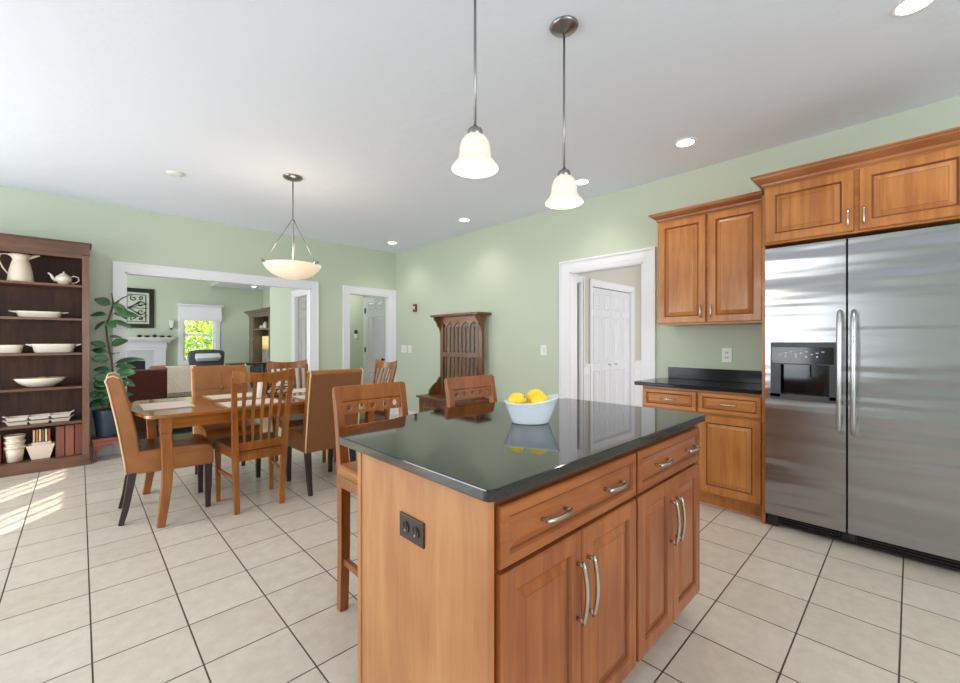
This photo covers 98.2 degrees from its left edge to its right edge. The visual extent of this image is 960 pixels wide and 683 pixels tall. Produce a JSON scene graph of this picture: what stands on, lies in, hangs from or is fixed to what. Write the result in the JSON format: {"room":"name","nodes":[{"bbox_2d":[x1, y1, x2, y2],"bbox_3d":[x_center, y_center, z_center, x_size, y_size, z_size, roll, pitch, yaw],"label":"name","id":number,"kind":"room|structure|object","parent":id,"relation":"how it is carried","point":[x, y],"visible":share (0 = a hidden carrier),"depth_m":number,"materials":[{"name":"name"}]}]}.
{"room":"kitchen","nodes":[
{"label":"kitchen","id":0,"kind":"room"},
{"bbox_2d":[127,275,262,383],"bbox_3d":[-8.760,-0.850,10.251,6.600,4.200,0.120,0,0,-44],"label":"wall","id":1,"kind":"structure","parent":0,"point":[234,324],"depth_m":11.28,"materials":[{"name":"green paint"}]},
{"bbox_2d":[127,288,153,327],"bbox_3d":[-8.677,-0.833,10.208,1.060,0.985,0.053,0,0,-44],"label":"framed art","id":2,"kind":"object","parent":1,"relation":"attached to","point":[141,301],"visible":0.53,"depth_m":10.39,"materials":[{"name":"black"}]},
{"bbox_2d":[178,305,219,364],"bbox_3d":[-7.631,-0.180,11.292,0.950,1.600,0.115,0,0,-44],"label":"window","id":3,"kind":"structure","parent":1,"relation":"in","point":[215,334],"depth_m":11.07,"materials":[{"name":"white paint"}]},
{"bbox_2d":[177,303,222,321],"bbox_3d":[-7.525,-0.772,11.203,1.040,0.445,0.098,0,0,-44],"label":"roman shade","id":4,"kind":"object","parent":3,"relation":"attached to","point":[187,312],"visible":1,"depth_m":11.17,"materials":[{"name":"white fabric"}]},
{"bbox_2d":[0,186,395,453],"bbox_3d":[-3.841,-0.135,4.943,6.764,2.770,0.120,0,0,-44],"label":"wall","id":5,"kind":"structure","parent":0,"point":[115,233],"depth_m":5.01,"materials":[{"name":"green paint"}]},
{"bbox_2d":[89,445,111,456],"bbox_3d":[-4.144,1.198,4.558,5.552,0.105,0.014,0,0,-44],"label":"baseboard","id":6,"kind":"structure","parent":5,"relation":"attached to","point":[107,449],"depth_m":4.57,"materials":[{"name":"white paint"}]},
{"bbox_2d":[113,261,318,453],"bbox_3d":[-3.289,0.179,5.456,2.307,2.142,0.147,0,0,-44],"label":"trim","id":7,"kind":"structure","parent":5,"relation":"attached to","point":[121,270],"depth_m":5.24,"materials":[{"name":"white paint"}]},
{"bbox_2d":[343,285,395,414],"bbox_3d":[-1.833,0.186,6.858,0.962,2.127,0.147,0,0,-44],"label":"trim","id":8,"kind":"structure","parent":5,"relation":"attached to","point":[390,295],"depth_m":6.95,"materials":[{"name":"white paint"}]},
{"bbox_2d":[213,283,269,289],"bbox_3d":[-5.147,-1.570,10.197,1.470,0.100,5.170,0,0,-44],"label":"ceiling","id":9,"kind":"structure","parent":0,"point":[226,285],"depth_m":11.48,"materials":[{"name":"white paint"}]},
{"bbox_2d":[270,287,271,371],"bbox_3d":[-3.421,-0.135,8.346,1.450,2.770,0.110,0,0,-44],"label":"wall","id":10,"kind":"structure","parent":0,"point":[270,287],"depth_m":7.83,"materials":[{"name":"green paint"}]},
{"bbox_2d":[272,287,299,387],"bbox_3d":[-3.156,-0.135,7.106,0.110,2.770,2.045,0,0,-44],"label":"wall","id":11,"kind":"structure","parent":0,"point":[281,297],"depth_m":7.44,"materials":[{"name":"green paint"}]},
{"bbox_2d":[291,290,306,387],"bbox_3d":[-2.814,0.203,6.738,0.147,2.095,0.940,0,0,-44],"label":"trim","id":12,"kind":"structure","parent":11,"relation":"attached to","point":[298,293],"depth_m":6.99,"materials":[{"name":"white paint"}]},
{"bbox_2d":[298,296,306,387],"bbox_3d":[-2.816,0.250,6.736,0.092,1.984,0.736,0,0,-44],"label":"door","id":13,"kind":"structure","parent":11,"relation":"in","point":[302,301],"depth_m":6.86,"materials":[{"name":"grey paint"}]},
{"bbox_2d":[0,0,959,252],"bbox_3d":[-0.655,-1.580,1.635,6.764,0.120,9.305,0,0,-44],"label":"ceiling","id":14,"kind":"structure","parent":0,"point":[369,102],"depth_m":2.53,"materials":[{"name":"white paint"}]},
{"bbox_2d":[166,170,183,177],"bbox_3d":[-2.751,-1.508,3.748,0.130,0.024,0.130,0,0,-44],"label":"smoke detector","id":15,"kind":"object","parent":14,"relation":"attached to","point":[172,173],"visible":1,"depth_m":3.72,"materials":[{"name":"white plastic"}]},
{"bbox_2d":[261,173,321,279],"bbox_3d":[-1.743,-1.046,3.831,0.528,0.948,0.509,0,0,-44],"label":"pendant","id":16,"kind":"object","parent":14,"relation":"hanging from","point":[292,269],"visible":1,"depth_m":3.74,"materials":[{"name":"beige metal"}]},
{"bbox_2d":[458,218,470,221],"bbox_3d":[-0.195,-1.517,5.191,0.164,0.006,0.164,0,0,-44],"label":"recessed light","id":17,"kind":"object","parent":14,"relation":"in","point":[460,219],"visible":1,"depth_m":5.18,"materials":[{"name":"white paint"}]},
{"bbox_2d":[451,0,498,178],"bbox_3d":[-0.019,-1.093,1.606,0.184,0.854,0.184,0,0,-44],"label":"pendant lamp","id":18,"kind":"object","parent":14,"relation":"hanging from","point":[474,160],"visible":1,"depth_m":1.60,"materials":[{"name":"white glass"}]},
{"bbox_2d":[545,15,583,208],"bbox_3d":[0.405,-1.093,2.002,0.184,0.854,0.184,0,0,-44],"label":"pendant lamp","id":19,"kind":"object","parent":14,"relation":"hanging from","point":[564,195],"visible":1,"depth_m":1.99,"materials":[{"name":"white glass"}]},
{"bbox_2d":[575,179,589,184],"bbox_3d":[0.967,-1.517,3.955,0.164,0.006,0.164,0,0,-44],"label":"recessed light","id":20,"kind":"object","parent":14,"relation":"in","point":[578,181],"visible":0.86,"depth_m":3.94,"materials":[{"name":"white paint"}]},
{"bbox_2d":[674,137,696,147],"bbox_3d":[1.569,-1.517,3.172,0.164,0.006,0.164,0,0,-44],"label":"recessed light","id":21,"kind":"object","parent":14,"relation":"in","point":[689,141],"visible":1,"depth_m":3.17,"materials":[{"name":"white paint"}]},
{"bbox_2d":[889,0,935,17],"bbox_3d":[1.952,-1.517,1.866,0.164,0.006,0.164,0,0,-44],"label":"recessed light","id":22,"kind":"object","parent":14,"relation":"in","point":[903,8],"visible":1,"depth_m":1.89,"materials":[{"name":"white paint"}]},
{"bbox_2d":[0,384,959,682],"bbox_3d":[-1.623,1.310,5.795,11.300,0.120,16.800,0,0,-44],"label":"floor","id":23,"kind":"structure","parent":0,"point":[213,594],"depth_m":2.04,"materials":[{"name":"tile"}]},
{"bbox_2d":[0,233,91,477],"bbox_3d":[-4.485,0.128,3.971,1.128,2.245,0.383,0,0,-44],"label":"bookcase","id":24,"kind":"object","parent":23,"relation":"on","point":[57,257],"visible":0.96,"depth_m":4.19,"materials":[{"name":"brown wood"}]},
{"bbox_2d":[0,434,2,464],"bbox_3d":[-4.527,1.013,3.901,0.050,0.260,0.160,0,0,-44],"label":"book","id":25,"kind":"object","parent":24,"relation":"on","point":[1,435],"visible":1,"depth_m":3.90,"materials":[{"name":"red paper"}]},
{"bbox_2d":[0,345,23,352],"bbox_3d":[-4.494,0.071,3.946,0.220,0.078,0.180,0,0,-44],"label":"serving bowl","id":26,"kind":"object","parent":24,"relation":"on","point":[3,348],"visible":0.98,"depth_m":3.91,"materials":[{"name":"beige ceramic"}]},
{"bbox_2d":[3,444,25,462],"bbox_3d":[-4.436,1.068,3.961,0.146,0.148,0.146,0,0,-44],"label":"enamel pot","id":27,"kind":"object","parent":24,"relation":"on","point":[12,454],"visible":0.86,"depth_m":3.92,"materials":[{"name":"beige ceramic"}]},
{"bbox_2d":[3,439,25,447],"bbox_3d":[-4.436,1.016,3.961,0.146,0.148,0.146,0,0,-44],"label":"enamel pot","id":28,"kind":"object","parent":27,"relation":"in","point":[22,442],"visible":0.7,"depth_m":3.92,"materials":[{"name":"beige ceramic"}]},
{"bbox_2d":[3,433,25,441],"bbox_3d":[-4.436,0.964,3.961,0.146,0.148,0.146,0,0,-44],"label":"enamel pot","id":29,"kind":"object","parent":28,"relation":"on","point":[20,436],"visible":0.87,"depth_m":3.93,"materials":[{"name":"beige ceramic"}]},
{"bbox_2d":[0,253,39,281],"bbox_3d":[-4.417,-0.706,3.991,0.182,0.272,0.230,0,0,9],"label":"pitcher","id":30,"kind":"object","parent":24,"relation":"on","point":[20,269],"visible":0.85,"depth_m":3.94,"materials":[{"name":"beige ceramic"}]},
{"bbox_2d":[8,310,67,317],"bbox_3d":[-4.346,-0.264,4.103,0.408,0.060,0.200,0,0,-44],"label":"baking dish","id":31,"kind":"object","parent":24,"relation":"on","point":[46,314],"visible":0.9,"depth_m":4.04,"materials":[{"name":"beige ceramic"}]},
{"bbox_2d":[2,414,73,425],"bbox_3d":[-4.346,0.771,4.103,0.488,0.053,0.160,0,0,-44],"label":"serving tray","id":32,"kind":"object","parent":24,"relation":"on","point":[13,423],"visible":0.89,"depth_m":4.07,"materials":[{"name":"beige ceramic"}]},
{"bbox_2d":[2,410,73,421],"bbox_3d":[-4.346,0.731,4.103,0.488,0.053,0.160,0,0,-44],"label":"serving tray","id":33,"kind":"object","parent":32,"relation":"on","point":[59,414],"visible":1,"depth_m":4.08,"materials":[{"name":"beige ceramic"}]},
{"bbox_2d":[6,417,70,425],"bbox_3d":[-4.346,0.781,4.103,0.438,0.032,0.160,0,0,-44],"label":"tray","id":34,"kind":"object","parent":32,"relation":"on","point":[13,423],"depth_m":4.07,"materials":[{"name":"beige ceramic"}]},
{"bbox_2d":[13,376,65,386],"bbox_3d":[-4.343,0.398,4.106,0.364,0.100,0.226,0,0,-44],"label":"oval bowl","id":35,"kind":"object","parent":24,"relation":"on","point":[33,381],"visible":1,"depth_m":4.06,"materials":[{"name":"beige ceramic"}]},
{"bbox_2d":[26,441,54,459],"bbox_3d":[-4.311,1.074,4.081,0.195,0.138,0.129,0,0,-44],"label":"planter","id":36,"kind":"object","parent":24,"relation":"on","point":[38,451],"visible":0.92,"depth_m":4.04,"materials":[{"name":"beige ceramic"}]},
{"bbox_2d":[31,440,51,445],"bbox_3d":[-4.308,1.016,4.084,0.135,0.068,0.089,0,0,-44],"label":"dish","id":37,"kind":"object","parent":36,"relation":"in","point":[35,443],"visible":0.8,"depth_m":4.07,"materials":[{"name":"beige ceramic"}]},
{"bbox_2d":[36,429,38,441],"bbox_3d":[-4.337,0.919,4.070,0.018,0.118,0.050,0,0,-44],"label":"book","id":38,"kind":"object","parent":37,"relation":"in","point":[37,430],"visible":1,"depth_m":4.05,"materials":[{"name":"orange paper"}]},
{"bbox_2d":[25,344,80,352],"bbox_3d":[-4.274,0.067,4.172,0.398,0.086,0.200,0,0,-44],"label":"baking dish","id":39,"kind":"object","parent":24,"relation":"on","point":[38,348],"visible":0.98,"depth_m":4.10,"materials":[{"name":"beige ceramic"}]},
{"bbox_2d":[55,424,64,456],"bbox_3d":[-4.229,0.994,4.188,0.064,0.298,0.160,0,0,-44],"label":"book","id":40,"kind":"object","parent":24,"relation":"on","point":[59,429],"visible":0.91,"depth_m":4.13,"materials":[{"name":"brown paper"}]},
{"bbox_2d":[48,272,79,283],"bbox_3d":[-4.197,-0.637,4.190,0.200,0.135,0.128,0,0,-13],"label":"teapot","id":41,"kind":"object","parent":24,"relation":"on","point":[62,278],"visible":0.88,"depth_m":4.16,"materials":[{"name":"beige ceramic"}]},
{"bbox_2d":[65,424,73,455],"bbox_3d":[-4.181,0.992,4.234,0.064,0.302,0.160,0,0,-44],"label":"book","id":42,"kind":"object","parent":24,"relation":"on","point":[69,428],"visible":0.89,"depth_m":4.18,"materials":[{"name":"brown paper"}]},
{"bbox_2d":[75,423,81,453],"bbox_3d":[-4.132,0.990,4.281,0.064,0.306,0.160,0,0,-44],"label":"book","id":43,"kind":"object","parent":24,"relation":"on","point":[78,426],"visible":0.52,"depth_m":4.22,"materials":[{"name":"brown paper"}]},
{"bbox_2d":[91,435,119,461],"bbox_3d":[-3.986,1.133,4.478,0.300,0.235,0.260,0,0,-44],"label":"plant stand","id":44,"kind":"object","parent":23,"relation":"on","point":[97,443],"visible":0.48,"depth_m":4.35,"materials":[{"name":"brown wood"}]},
{"bbox_2d":[89,293,144,437],"bbox_3d":[-3.925,0.246,4.485,0.473,1.538,0.376,0,0,-44],"label":"potted plant","id":45,"kind":"object","parent":44,"relation":"on","point":[104,422],"visible":0.71,"depth_m":4.42,"materials":[{"name":"green plant"}]},
{"bbox_2d":[127,337,174,369],"bbox_3d":[-8.743,0.574,9.974,2.280,1.352,0.298,0,0,-44],"label":"fireplace","id":46,"kind":"object","parent":23,"relation":"on","point":[151,349],"visible":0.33,"depth_m":10.38,"materials":[{"name":"grey"}]},
{"bbox_2d":[127,337,174,341],"bbox_3d":[-8.743,-0.049,9.974,2.280,0.107,0.298,0,0,-44],"label":"mantel shelf","id":47,"kind":"object","parent":46,"relation":"attached to","point":[130,339],"depth_m":10.33,"materials":[{"name":"grey"}]},
{"bbox_2d":[104,372,213,525],"bbox_3d":[-2.397,0.740,3.119,0.620,1.026,0.462,0,0,-41],"label":"chair","id":48,"kind":"object","parent":23,"relation":"on","point":[138,456],"visible":0.99,"depth_m":2.90,"materials":[{"name":"beige leather"}]},
{"bbox_2d":[127,369,191,432],"bbox_3d":[-4.648,0.807,5.555,2.310,0.885,0.950,0,0,-44],"label":"sofa","id":49,"kind":"object","parent":23,"relation":"on","point":[150,384],"visible":0.11,"depth_m":5.29,"materials":[{"name":"fabric"}]},
{"bbox_2d":[149,365,165,368],"bbox_3d":[-4.342,0.502,5.620,0.220,0.355,0.120,0,0,-44],"label":"throw pillow","id":50,"kind":"object","parent":49,"relation":"on","point":[158,366],"visible":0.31,"depth_m":5.58,"materials":[{"name":"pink fabric"}]},
{"bbox_2d":[165,365,195,397],"bbox_3d":[-4.040,0.528,5.609,0.323,0.404,0.256,0,0,-44],"label":"throw blanket","id":51,"kind":"object","parent":49,"relation":"on","point":[178,377],"visible":0.81,"depth_m":5.50,"materials":[{"name":"beige fabric"}]},
{"bbox_2d":[188,349,224,365],"bbox_3d":[-6.701,0.725,10.290,0.840,1.050,0.720,0,0,-44],"label":"armchair","id":52,"kind":"object","parent":23,"relation":"on","point":[191,355],"visible":0.2,"depth_m":10.42,"materials":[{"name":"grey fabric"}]},
{"bbox_2d":[195,353,220,360],"bbox_3d":[-6.793,0.395,10.385,0.536,0.190,0.176,0,0,-44],"label":"throw pillow","id":53,"kind":"object","parent":52,"relation":"on","point":[206,356],"visible":1,"depth_m":10.36,"materials":[{"name":"white fabric"}]},
{"bbox_2d":[191,364,262,486],"bbox_3d":[-2.370,0.740,3.889,0.462,1.026,0.620,0,0,-44],"label":"chair","id":54,"kind":"object","parent":23,"relation":"on","point":[216,379],"visible":0.51,"depth_m":3.92,"materials":[{"name":"beige leather"}]},
{"bbox_2d":[225,362,268,390],"bbox_3d":[-3.831,0.800,6.862,0.600,0.900,0.300,0,0,-44],"label":"console table","id":55,"kind":"object","parent":23,"relation":"on","point":[241,363],"visible":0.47,"depth_m":6.90,"materials":[{"name":"grey"}]},
{"bbox_2d":[131,388,373,527],"bbox_3d":[-1.876,0.872,3.664,1.880,0.767,1.000,0,0,-44],"label":"dining table","id":56,"kind":"object","parent":23,"relation":"on","point":[205,412],"visible":0.41,"depth_m":2.97,"materials":[{"name":"brown wood"}]},
{"bbox_2d":[138,400,195,410],"bbox_3d":[-2.384,0.485,3.160,0.300,0.004,0.436,0,0,-44],"label":"placemat","id":57,"kind":"object","parent":56,"relation":"on","point":[183,403],"visible":1,"depth_m":3.15,"materials":[{"name":"beige fabric"}]},
{"bbox_2d":[202,392,251,399],"bbox_3d":[-2.207,0.485,3.733,0.436,0.004,0.300,0,0,-44],"label":"placemat","id":58,"kind":"object","parent":56,"relation":"on","point":[223,396],"visible":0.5,"depth_m":3.66,"materials":[{"name":"beige fabric"}]},
{"bbox_2d":[215,398,284,407],"bbox_3d":[-1.829,0.485,3.320,0.436,0.004,0.300,0,0,-44],"label":"placemat","id":59,"kind":"object","parent":56,"relation":"on","point":[267,400],"visible":0.6,"depth_m":3.30,"materials":[{"name":"beige fabric"}]},
{"bbox_2d":[256,382,262,397],"bbox_3d":[-1.898,0.407,3.586,0.056,0.159,0.055,0,0,-44],"label":"pillar candle","id":60,"kind":"object","parent":56,"relation":"on","point":[259,384],"visible":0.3,"depth_m":3.56,"materials":[{"name":"white wax"}]},
{"bbox_2d":[266,383,294,396],"bbox_3d":[-1.804,0.436,3.719,0.278,0.099,0.278,0,0,-44],"label":"wire basket","id":61,"kind":"object","parent":56,"relation":"on","point":[285,383],"visible":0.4,"depth_m":3.64,"materials":[{"name":"black metal"}]},
{"bbox_2d":[292,395,304,399],"bbox_3d":[-1.422,0.485,3.712,0.436,0.004,0.300,0,0,-44],"label":"placemat","id":62,"kind":"object","parent":56,"relation":"on","point":[301,397],"visible":0.29,"depth_m":3.60,"materials":[{"name":"beige fabric"}]},
{"bbox_2d":[292,388,305,392],"bbox_3d":[-1.760,0.485,4.163,0.436,0.004,0.300,0,0,-44],"label":"placemat","id":63,"kind":"object","parent":56,"relation":"on","point":[300,389],"visible":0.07,"depth_m":4.11,"materials":[{"name":"beige fabric"}]},
{"bbox_2d":[214,368,294,514],"bbox_3d":[-1.743,0.726,3.211,0.442,1.050,0.578,0,0,-44],"label":"slat chair","id":64,"kind":"object","parent":23,"relation":"on","point":[268,444],"visible":1,"depth_m":3.09,"materials":[{"name":"brown wood"}]},
{"bbox_2d":[244,307,269,387],"bbox_3d":[-5.431,0.220,10.770,0.723,2.060,2.156,0,0,-44],"label":"tall cabinet","id":65,"kind":"object","parent":23,"relation":"on","point":[257,317],"visible":0.38,"depth_m":11.02,"materials":[{"name":"brown wood"}]},
{"bbox_2d":[262,335,268,365],"bbox_3d":[-5.409,0.230,10.721,0.120,0.799,1.090,0,0,-44],"label":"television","id":66,"kind":"object","parent":65,"relation":"in","point":[265,338],"visible":0.22,"depth_m":10.87,"materials":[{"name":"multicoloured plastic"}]},
{"bbox_2d":[267,359,325,462],"bbox_3d":[-1.918,0.726,4.335,0.442,1.050,0.578,0,0,-44],"label":"slat chair","id":67,"kind":"object","parent":23,"relation":"on","point":[294,419],"visible":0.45,"depth_m":4.38,"materials":[{"name":"brown wood"}]},
{"bbox_2d":[286,367,362,495],"bbox_3d":[-1.388,0.740,3.661,0.462,1.026,0.620,0,0,-44],"label":"chair","id":68,"kind":"object","parent":23,"relation":"on","point":[317,431],"visible":0.7,"depth_m":3.42,"materials":[{"name":"beige leather"}]},
{"bbox_2d":[333,359,396,461],"bbox_3d":[-1.196,0.726,4.346,0.578,1.050,0.442,0,0,-44],"label":"slat chair","id":69,"kind":"object","parent":23,"relation":"on","point":[379,415],"visible":0.42,"depth_m":4.41,"materials":[{"name":"brown wood"}]},
{"bbox_2d":[332,381,407,611],"bbox_3d":[-0.392,0.732,1.928,0.424,1.038,0.482,0,0,-44],"label":"bar stool","id":70,"kind":"object","parent":23,"relation":"on","point":[353,395],"visible":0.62,"depth_m":1.93,"materials":[{"name":"brown wood"}]},
{"bbox_2d":[416,312,490,412],"bbox_3d":[-0.379,0.434,5.674,0.516,1.632,1.000,0,0,-44],"label":"bench","id":71,"kind":"object","parent":23,"relation":"on","point":[435,399],"visible":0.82,"depth_m":5.72,"materials":[{"name":"brown wood"}]},
{"bbox_2d":[430,312,490,317],"bbox_3d":[-0.287,-0.366,5.763,0.261,0.032,1.000,0,0,-44],"label":"shelf","id":72,"kind":"object","parent":71,"relation":"attached to","point":[468,314],"depth_m":5.59,"materials":[{"name":"brown wood"}]},
{"bbox_2d":[444,374,496,407],"bbox_3d":[0.098,0.732,2.400,0.424,1.038,0.482,0,0,-44],"label":"bar stool","id":73,"kind":"object","parent":23,"relation":"on","point":[466,384],"visible":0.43,"depth_m":2.53,"materials":[{"name":"brown wood"}]},
{"bbox_2d":[358,425,700,682],"bbox_3d":[0.310,0.808,1.651,1.364,0.884,0.688,0,0,-44],"label":"kitchen island","id":74,"kind":"object","parent":23,"relation":"on","point":[574,577],"visible":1,"depth_m":1.23,"materials":[{"name":"brown wood"}]},
{"bbox_2d":[400,511,424,548],"bbox_3d":[-0.198,0.540,1.193,0.011,0.071,0.119,0,0,-44],"label":"power outlet","id":75,"kind":"object","parent":74,"relation":"attached to","point":[412,529],"visible":1,"depth_m":1.19,"materials":[{"name":"black"}]},
{"bbox_2d":[402,521,408,532],"bbox_3d":[-0.216,0.540,1.209,0.003,0.032,0.033,0,0,-44],"label":"socket","id":76,"kind":"object","parent":75,"relation":"attached to","point":[405,524],"depth_m":1.21,"materials":[{"name":"black plastic"}]},
{"bbox_2d":[412,527,418,538],"bbox_3d":[-0.183,0.540,1.174,0.003,0.032,0.033,0,0,-44],"label":"socket","id":77,"kind":"object","parent":75,"relation":"attached to","point":[415,530],"depth_m":1.17,"materials":[{"name":"black plastic"}]},
{"bbox_2d":[338,398,705,502],"bbox_3d":[0.194,0.351,1.779,1.423,0.030,0.985,0,0,-44],"label":"island countertop","id":78,"kind":"structure","parent":74,"relation":"on","point":[477,451],"depth_m":1.41,"materials":[{"name":"black stone"}]},
{"bbox_2d":[503,394,559,424],"bbox_3d":[0.212,0.278,1.722,0.201,0.116,0.198,0,0,-44],"label":"fruit bowl","id":79,"kind":"object","parent":78,"relation":"on","point":[539,413],"visible":0.88,"depth_m":1.67,"materials":[{"name":"white ceramic"}]},
{"bbox_2d":[508,393,524,403],"bbox_3d":[0.152,0.246,1.726,0.067,0.068,0.072,0,0,-44],"label":"lemon","id":80,"kind":"object","parent":79,"relation":"in","point":[518,398],"visible":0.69,"depth_m":1.70,"materials":[{"name":"yellow food"}]},
{"bbox_2d":[526,389,542,402],"bbox_3d":[0.232,0.236,1.750,0.077,0.072,0.070,0,0,-44],"label":"lemon","id":81,"kind":"object","parent":79,"relation":"in","point":[532,392],"visible":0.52,"depth_m":1.73,"materials":[{"name":"yellow food"}]},
{"bbox_2d":[531,393,547,402],"bbox_3d":[0.244,0.245,1.696,0.075,0.072,0.073,0,0,-44],"label":"lemon","id":82,"kind":"object","parent":79,"relation":"in","point":[538,397],"visible":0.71,"depth_m":1.67,"materials":[{"name":"yellow food"}]},
{"bbox_2d":[643,386,761,516],"bbox_3d":[1.832,0.808,3.351,0.556,0.883,0.863,0,0,-44],"label":"base cabinet","id":83,"kind":"object","parent":23,"relation":"on","point":[730,462],"visible":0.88,"depth_m":3.04,"materials":[{"name":"brown wood"}]},
{"bbox_2d":[634,377,761,394],"bbox_3d":[1.816,0.351,3.372,0.551,0.030,0.911,0,0,-44],"label":"countertop","id":84,"kind":"structure","parent":83,"relation":"on","point":[722,386],"depth_m":3.25,"materials":[{"name":"black stone"}]},
{"bbox_2d":[762,195,767,523],"bbox_3d":[2.140,0.125,3.035,0.550,2.250,0.018,0,0,-44],"label":"upright","id":85,"kind":"object","parent":23,"relation":"on","point":[764,515],"visible":0.29,"depth_m":2.85,"materials":[{"name":"brown wood"}]},
{"bbox_2d":[765,223,959,571],"bbox_3d":[2.424,0.312,2.654,0.654,1.868,0.912,0,0,-44],"label":"refrigerator","id":86,"kind":"object","parent":23,"relation":"on","point":[862,334],"visible":1,"depth_m":2.44,"materials":[{"name":"grey metal"}]},
{"bbox_2d":[750,126,959,248],"bbox_3d":[2.405,-0.875,2.675,0.668,0.460,0.988,0,0,-44],"label":"upper cabinet","id":87,"kind":"object","parent":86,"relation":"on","point":[912,183],"visible":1,"depth_m":2.42,"materials":[{"name":"brown wood"}]},
{"bbox_2d":[578,266,640,363],"bbox_3d":[1.676,-0.050,6.112,2.806,2.600,0.120,0,0,-44],"label":"wall","id":88,"kind":"structure","parent":0,"point":[631,276],"depth_m":6.64,"materials":[{"name":"grey paint"}]},
{"bbox_2d":[577,275,584,399],"bbox_3d":[1.104,0.175,5.543,0.840,2.150,0.147,0,0,-44],"label":"trim","id":89,"kind":"structure","parent":88,"relation":"attached to","point":[580,279],"depth_m":5.75,"materials":[{"name":"white paint"}]},
{"bbox_2d":[593,287,601,401],"bbox_3d":[1.697,0.227,6.092,0.292,2.023,0.041,0,0,-44],"label":"door","id":90,"kind":"structure","parent":88,"relation":"in","point":[597,292],"depth_m":6.09,"materials":[{"name":"white paint"}]},
{"bbox_2d":[602,289,611,402],"bbox_3d":[1.920,0.227,6.289,0.292,2.023,0.067,0,0,-44],"label":"door","id":91,"kind":"structure","parent":88,"relation":"in","point":[606,294],"depth_m":6.29,"materials":[{"name":"white paint"}]},
{"bbox_2d":[589,279,634,405],"bbox_3d":[2.005,0.180,6.410,1.360,2.140,0.147,0,0,-44],"label":"trim","id":92,"kind":"structure","parent":88,"relation":"attached to","point":[592,282],"depth_m":6.73,"materials":[{"name":"white paint"}]},
{"bbox_2d":[585,360,640,406],"bbox_3d":[2.530,0.782,5.961,1.784,0.935,1.279,0,0,-44],"label":"trim","id":93,"kind":"structure","parent":88,"relation":"attached to","point":[637,362],"depth_m":6.86,"materials":[{"name":"white paint"}]},
{"bbox_2d":[612,291,620,403],"bbox_3d":[2.134,0.227,6.495,0.292,2.023,0.067,0,0,-44],"label":"door","id":94,"kind":"structure","parent":88,"relation":"in","point":[616,296],"depth_m":6.48,"materials":[{"name":"white paint"}]},
{"bbox_2d":[621,292,628,404],"bbox_3d":[2.340,0.227,6.711,0.292,2.023,0.041,0,0,-44],"label":"door","id":95,"kind":"structure","parent":88,"relation":"in","point":[624,296],"depth_m":6.68,"materials":[{"name":"white paint"}]},
{"bbox_2d":[263,96,959,412],"bbox_3d":[-0.771,-0.200,6.546,0.130,2.900,16.300,0,0,-44],"label":"wall","id":96,"kind":"structure","parent":0,"point":[509,271],"depth_m":4.85,"materials":[{"name":"green paint"}]},
{"bbox_2d":[363,296,371,383],"bbox_3d":[-1.902,0.165,7.613,0.021,2.170,0.913,0,0,-44],"label":"trim","id":97,"kind":"structure","parent":96,"relation":"attached to","point":[364,297],"depth_m":7.92,"materials":[{"name":"white paint"}]},
{"bbox_2d":[364,297,385,410],"bbox_3d":[-1.916,0.211,7.574,0.090,2.062,0.770,0,0,-44],"label":"door","id":98,"kind":"structure","parent":96,"relation":"in","point":[375,307],"depth_m":7.61,"materials":[{"name":"white paint"}]},
{"bbox_2d":[401,345,406,352],"bbox_3d":[-1.281,0.125,6.978,0.012,0.120,0.160,0,0,-44],"label":"light switch","id":99,"kind":"object","parent":96,"relation":"attached to","point":[403,347],"visible":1,"depth_m":6.96,"materials":[{"name":"white plastic"}]},
{"bbox_2d":[396,408,417,414],"bbox_3d":[-0.258,1.198,5.915,0.014,0.105,3.419,0,0,-44],"label":"baseboard","id":100,"kind":"structure","parent":96,"relation":"attached to","point":[397,409],"depth_m":6.86,"materials":[{"name":"white paint"}]},
{"bbox_2d":[541,345,546,354],"bbox_3d":[0.745,0.100,4.875,0.012,0.120,0.085,0,0,-44],"label":"light switch","id":101,"kind":"object","parent":96,"relation":"attached to","point":[543,347],"visible":1,"depth_m":4.87,"materials":[{"name":"white plastic"}]},
{"bbox_2d":[559,246,655,406],"bbox_3d":[1.322,0.177,4.351,0.147,2.145,1.085,0,0,-44],"label":"trim","id":102,"kind":"structure","parent":96,"relation":"attached to","point":[645,258],"depth_m":4.35,"materials":[{"name":"white paint"}]},
{"bbox_2d":[648,190,763,325],"bbox_3d":[1.878,-0.613,3.417,0.398,0.945,0.828,0,0,-44],"label":"upper cabinet","id":103,"kind":"object","parent":96,"relation":"attached to","point":[710,253],"visible":0.96,"depth_m":3.26,"materials":[{"name":"brown wood"}]},
{"bbox_2d":[668,367,761,383],"bbox_3d":[2.031,0.285,3.531,0.021,0.100,0.841,0,0,-44],"label":"backsplash","id":104,"kind":"structure","parent":96,"relation":"attached to","point":[744,376],"depth_m":3.54,"materials":[{"name":"black stone"}]},
{"bbox_2d":[722,348,731,361],"bbox_3d":[2.076,0.114,3.494,0.010,0.120,0.075,0,0,-44],"label":"power outlet","id":105,"kind":"object","parent":96,"relation":"attached to","point":[726,352],"visible":1,"depth_m":3.49,"materials":[{"name":"white plastic"}]},
{"label":"outside","id":106,"kind":"structure","parent":0,"visible":0},
{"bbox_2d":[185,321,211,358],"bbox_3d":[-10.290,-0.336,15.305,5.002,4.195,4.721,0,0,-44],"label":"tree","id":107,"kind":"object","parent":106,"point":[203,324],"visible":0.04,"depth_m":15.10,"materials":[{"name":"green plant"}]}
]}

